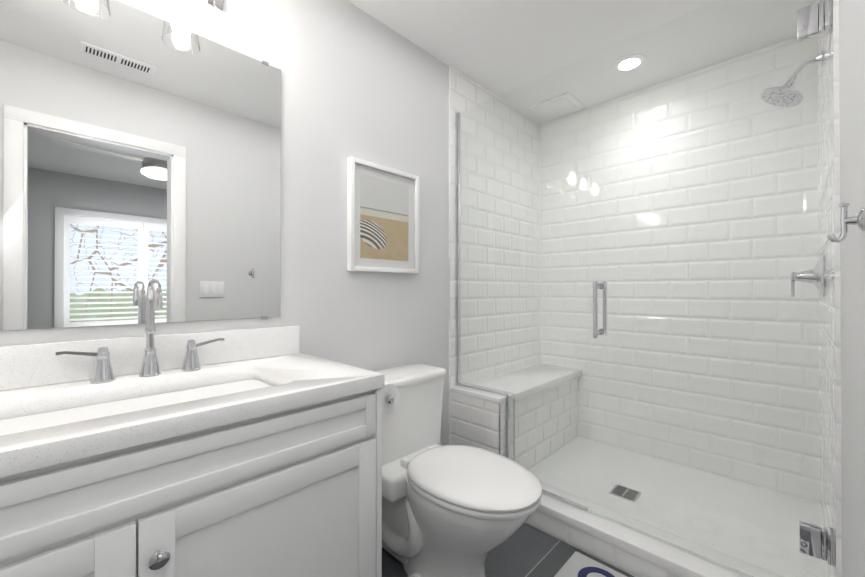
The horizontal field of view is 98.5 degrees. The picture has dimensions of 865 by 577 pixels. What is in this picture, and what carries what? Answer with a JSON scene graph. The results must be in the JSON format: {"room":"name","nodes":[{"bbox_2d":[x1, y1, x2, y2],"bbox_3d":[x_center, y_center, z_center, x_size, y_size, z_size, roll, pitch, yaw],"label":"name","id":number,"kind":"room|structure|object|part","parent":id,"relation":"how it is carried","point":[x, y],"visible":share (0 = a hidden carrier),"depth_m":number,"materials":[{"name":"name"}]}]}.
{"room":"bathroom","nodes":[
{"label":"bathroom","id":0,"kind":"room"},
{"bbox_2d":[0,0,448,445],"bbox_3d":[-0.304,-0.089,1.843,0.120,2.420,3.420,0,0,44],"label":"wall","id":1,"kind":"structure","parent":0,"point":[356,82],"depth_m":1.65,"materials":[{"name":"grey paint"}]},
{"bbox_2d":[0,0,280,330],"bbox_3d":[-0.971,-0.375,1.069,0.008,0.977,1.079,0,0,44],"label":"mirror","id":2,"kind":"object","parent":1,"relation":"attached to","point":[140,149],"visible":1,"depth_m":1.12,"materials":[{"name":"silver mirror"}]},
{"bbox_2d":[0,325,299,390],"bbox_3d":[-0.950,0.201,1.076,0.020,0.109,1.178,0,0,44],"label":"backsplash","id":3,"kind":"structure","parent":1,"relation":"attached to","point":[25,365],"depth_m":1.11,"materials":[{"name":"white stone"}]},
{"bbox_2d":[175,0,222,26],"bbox_3d":[-0.927,-0.948,1.009,0.160,0.180,0.690,0,0,44],"label":"sconce","id":4,"kind":"object","parent":1,"relation":"attached to","point":[216,5],"visible":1,"depth_m":1.18,"materials":[{"name":"white glass"}]},
{"bbox_3d":[-0.739,-0.931,1.167,0.054,0.102,0.054,0,0,44],"label":"bulb","id":5,"kind":"part","parent":4,"relation":"part of","materials":[{"name":"white glass"}]},
{"bbox_2d":[347,156,418,273],"bbox_3d":[-0.227,-0.334,1.815,0.031,0.510,0.420,0,0,44],"label":"picture frame","id":6,"kind":"object","parent":1,"relation":"attached to","point":[382,218],"visible":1,"depth_m":1.79,"materials":[{"name":"white paint"}]},
{"bbox_2d":[449,65,540,444],"bbox_3d":[0.476,-0.085,2.548,0.012,2.420,1.080,0,0,44],"label":"wall tile","id":7,"kind":"structure","parent":1,"relation":"attached to","point":[467,94],"depth_m":2.46,"materials":[{"name":"white tile"}]},
{"bbox_2d":[382,523,633,576],"bbox_3d":[0.288,1.168,1.258,1.778,0.100,3.420,0,0,44],"label":"floor","id":8,"kind":"structure","parent":0,"point":[525,550],"depth_m":1.54,"materials":[{"name":"grey tile"}]},
{"bbox_2d":[0,358,399,576],"bbox_3d":[-0.693,0.706,0.935,0.582,0.821,1.300,0,0,44],"label":"bathroom vanity","id":9,"kind":"object","parent":8,"relation":"on","point":[254,452],"depth_m":0.81,"materials":[{"name":"white wood"}]},
{"bbox_3d":[-0.762,0.472,0.507,0.018,0.058,0.448,0,0,44],"label":"door rail","id":10,"kind":"part","parent":9,"relation":"part of","materials":[{"name":"white wood"}]},
{"bbox_3d":[-0.765,0.721,0.508,0.010,0.441,0.448,0,0,44],"label":"door panel","id":11,"kind":"part","parent":9,"relation":"part of","materials":[{"name":"white wood"}]},
{"bbox_3d":[-0.525,0.516,0.714,0.031,0.034,0.034,0,0,44],"label":"knob","id":12,"kind":"part","parent":9,"relation":"part of","materials":[{"name":"silver metal"}]},
{"bbox_3d":[-0.569,0.369,0.710,0.010,0.049,1.056,0,0,44],"label":"drawer panel","id":13,"kind":"part","parent":9,"relation":"part of","materials":[{"name":"white wood"}]},
{"bbox_3d":[-0.567,0.328,0.708,0.018,0.034,1.056,0,0,44],"label":"drawer rail","id":14,"kind":"part","parent":9,"relation":"part of","materials":[{"name":"white wood"}]},
{"bbox_3d":[-0.567,0.411,0.707,0.018,0.034,1.056,0,0,44],"label":"drawer rail","id":15,"kind":"part","parent":9,"relation":"part of","materials":[{"name":"white wood"}]},
{"bbox_2d":[0,351,386,470],"bbox_3d":[-0.756,0.276,0.889,0.560,0.040,1.183,0,0,44],"label":"countertop","id":16,"kind":"structure","parent":9,"relation":"on","point":[296,378],"depth_m":0.89,"materials":[{"name":"white stone"}]},
{"bbox_2d":[0,375,271,434],"bbox_3d":[-0.699,0.356,0.902,0.349,0.144,0.677,0,0,44],"label":"sink","id":17,"kind":"object","parent":16,"relation":"in","point":[27,417],"depth_m":0.95,"materials":[{"name":"white ceramic"}]},
{"bbox_2d":[52,279,223,382],"bbox_3d":[-0.800,0.115,1.068,0.152,0.283,0.394,0,0,44],"label":"faucet","id":18,"kind":"object","parent":16,"relation":"on","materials":[{"name":"silver metal"}]},
{"bbox_3d":[-0.368,0.474,0.910,0.018,0.058,0.440,0,0,44],"label":"door rail","id":19,"kind":"part","parent":9,"relation":"part of","materials":[{"name":"white wood"}]},
{"bbox_3d":[-0.371,0.723,0.912,0.010,0.441,0.440,0,0,44],"label":"door panel","id":20,"kind":"part","parent":9,"relation":"part of","materials":[{"name":"white wood"}]},
{"bbox_3d":[-0.355,0.708,1.303,0.551,0.820,0.018,0,0,44],"label":"panel","id":21,"kind":"part","parent":9,"relation":"part of","materials":[{"name":"white wood"}]},
{"bbox_2d":[374,364,541,576],"bbox_3d":[0.028,0.749,1.487,0.846,0.741,0.492,0,0,44],"label":"toilet","id":22,"kind":"object","parent":8,"relation":"on","point":[456,510],"visible":0.81,"depth_m":1.36,"materials":[{"name":"white ceramic"}]},
{"bbox_3d":[-0.167,0.397,1.679,0.220,0.036,0.492,0,0,44],"label":"tank lid","id":23,"kind":"part","parent":22,"relation":"part of","materials":[{"name":"white ceramic"}]},
{"bbox_3d":[-0.168,0.588,1.679,0.200,0.345,0.470,0,0,44],"label":"tank","id":24,"kind":"part","parent":22,"relation":"part of","materials":[{"name":"white ceramic"}]},
{"bbox_3d":[0.109,0.918,1.407,0.565,0.401,0.376,0,0,44],"label":"bowl","id":25,"kind":"part","parent":22,"relation":"part of","materials":[{"name":"white ceramic"}]},
{"bbox_3d":[0.145,0.706,1.373,0.515,0.022,0.392,0,0,44],"label":"seat","id":26,"kind":"part","parent":22,"relation":"part of","materials":[{"name":"white plastic"}]},
{"bbox_3d":[0.145,0.679,1.373,0.519,0.031,0.396,0,0,44],"label":"seat lid","id":27,"kind":"part","parent":22,"relation":"part of","materials":[{"name":"white plastic"}]},
{"bbox_2d":[450,391,513,460],"bbox_3d":[0.272,0.857,2.083,0.340,0.530,0.135,0,0,44],"label":"wall","id":28,"kind":"structure","parent":8,"relation":"on","point":[474,421],"depth_m":2.01,"materials":[{"name":"tile"}]},
{"bbox_2d":[450,383,514,403],"bbox_3d":[0.274,0.580,2.082,0.346,0.025,0.147,0,0,44],"label":"sill","id":29,"kind":"structure","parent":28,"relation":"on","point":[483,395],"depth_m":2.03,"materials":[{"name":"white stone"}]},
{"bbox_2d":[499,404,500,454],"bbox_3d":[0.347,0.857,1.916,0.008,0.530,0.008,0,0,44],"label":"trim","id":30,"kind":"structure","parent":28,"relation":"attached to","point":[500,429],"depth_m":1.91,"materials":[{"name":"silver metal"}]},
{"bbox_2d":[514,398,514,460],"bbox_3d":[0.441,0.794,2.013,0.008,0.405,0.008,0,0,44],"label":"trim","id":31,"kind":"structure","parent":28,"relation":"attached to","point":[514,429],"depth_m":2.01,"materials":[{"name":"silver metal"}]},
{"bbox_2d":[554,551,626,576],"bbox_3d":[0.669,1.109,1.149,0.685,0.016,0.515,0,0,44],"label":"bath mat","id":32,"kind":"object","parent":8,"relation":"on","point":[577,564],"visible":1,"depth_m":1.46,"materials":[{"name":"white fabric"}]},
{"bbox_2d":[525,481,783,576],"bbox_3d":[0.809,1.057,1.548,1.174,0.125,0.190,0,0,44],"label":"curb","id":33,"kind":"object","parent":8,"relation":"on","point":[625,561],"depth_m":1.50,"materials":[{"name":"stone"}]},
{"bbox_2d":[457,0,834,576],"bbox_3d":[0.690,-0.023,1.675,1.513,2.034,0.132,0,0,44],"label":"glass","id":34,"kind":"object","parent":33,"relation":"on","point":[815,541],"visible":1,"depth_m":1.44,"materials":[{"name":"clear glass"}]},
{"bbox_3d":[0.277,0.561,2.076,0.330,0.010,0.018,0,0,44],"label":"channel sill","id":35,"kind":"part","parent":34,"relation":"part of","materials":[{"name":"silver metal"}]},
{"bbox_3d":[0.422,-0.022,1.937,0.756,2.033,0.010,0,0,44],"label":"panel","id":36,"kind":"part","parent":34,"relation":"part of","materials":[{"name":"clear glass"}]},
{"bbox_3d":[0.759,0.090,1.657,0.019,0.248,0.060,0,0,44],"label":"handle","id":37,"kind":"part","parent":34,"relation":"part of","materials":[{"name":"silver metal"}]},
{"bbox_3d":[0.958,-0.029,1.414,0.731,2.023,0.010,0,0,44],"label":"door","id":38,"kind":"part","parent":34,"relation":"part of","materials":[{"name":"clear glass"}]},
{"bbox_3d":[0.809,1.015,1.548,1.174,0.040,0.190,0,0,44],"label":"curb slab cap","id":39,"kind":"part","parent":33,"relation":"part of","materials":[{"name":"white stone"}]},
{"bbox_2d":[529,437,827,576],"bbox_3d":[1.070,1.097,2.059,1.514,0.050,0.918,0,0,44],"label":"pan","id":40,"kind":"object","parent":8,"relation":"on","point":[754,533],"depth_m":1.86,"materials":[{"name":"smooth white acrylic"}]},
{"bbox_2d":[515,378,578,469],"bbox_3d":[0.632,0.854,2.481,0.298,0.440,0.929,0,0,44],"label":"bench","id":41,"kind":"object","parent":40,"relation":"on","point":[543,442],"depth_m":2.35,"materials":[{"name":"tile"}]},
{"bbox_2d":[471,364,581,401],"bbox_3d":[0.640,0.609,2.473,0.323,0.050,0.929,0,0,44],"label":"bench","id":42,"kind":"object","parent":41,"relation":"on","point":[523,388],"depth_m":2.39,"materials":[{"name":"white stone"}]},
{"bbox_2d":[609,484,641,501],"bbox_3d":[1.010,1.070,1.952,0.124,0.003,0.124,0,0,44],"label":"shower drain","id":43,"kind":"object","parent":40,"relation":"in","point":[616,489],"depth_m":1.95,"materials":[{"name":"silver metal"}]},
{"bbox_2d":[347,0,819,123],"bbox_3d":[0.288,-1.352,1.270,1.778,0.100,3.420,0,0,44],"label":"ceiling","id":44,"kind":"structure","parent":0,"point":[498,48],"depth_m":1.92,"materials":[{"name":"white paint"}]},
{"bbox_2d":[528,92,585,120],"bbox_3d":[0.888,-1.287,2.655,0.300,0.016,0.280,0,0,44],"label":"ceiling vent","id":45,"kind":"object","parent":44,"relation":"in","point":[559,99],"depth_m":2.63,"materials":[{"name":"white paint"}]},
{"bbox_2d":[612,54,646,73],"bbox_3d":[1.135,-1.294,2.149,0.176,0.006,0.176,0,0,44],"label":"recessed light","id":46,"kind":"object","parent":44,"relation":"in","point":[630,61],"depth_m":2.14,"materials":[{"name":"white paint"}]},
{"bbox_2d":[839,0,864,576],"bbox_3d":[1.292,-0.092,1.105,0.120,2.420,2.244,0,0,44],"label":"wall","id":47,"kind":"structure","parent":0,"point":[852,114],"depth_m":0.85,"materials":[{"name":"grey paint"}]},
{"bbox_2d":[818,0,841,576],"bbox_3d":[1.568,-0.091,1.482,0.012,2.420,1.080,0,0,44],"label":"wall tile","id":48,"kind":"structure","parent":47,"relation":"attached to","point":[830,323],"depth_m":1.22,"materials":[{"name":"white tile"}]},
{"bbox_2d":[761,51,822,106],"bbox_3d":[1.508,-0.871,1.569,0.190,0.184,0.145,0,0,44],"label":"shower head","id":49,"kind":"object","parent":48,"relation":"attached to","point":[768,96],"depth_m":1.56},
{"bbox_3d":[1.541,-0.911,1.554,0.071,0.064,0.015,0,0,44],"label":"arm","id":50,"kind":"part","parent":49,"relation":"part of"},
{"bbox_2d":[791,255,824,296],"bbox_3d":[1.550,-0.050,1.541,0.096,0.170,0.170,0,0,44],"label":"valve","id":51,"kind":"object","parent":48,"relation":"attached to","point":[807,274],"depth_m":1.51,"materials":[{"name":"silver metal"}]},
{"bbox_2d":[827,203,864,241],"bbox_3d":[0.793,-0.128,0.716,0.048,0.076,0.044,0,0,44],"label":"robe hook","id":52,"kind":"object","parent":47,"relation":"attached to","point":[858,220],"visible":1,"depth_m":0.71,"materials":[{"name":"silver metal"}]},
{"bbox_3d":[1.442,-0.086,2.444,1.538,2.420,0.120,0,0,44],"label":"wall","id":53,"kind":"structure","parent":0,"visible":0},
{"bbox_2d":[541,36,819,502],"bbox_3d":[1.395,-0.086,2.397,1.514,2.420,0.012,0,0,44],"label":"wall tile","id":54,"kind":"structure","parent":53,"relation":"attached to","point":[666,253],"depth_m":2.21,"materials":[{"name":"white tile"}]}
]}

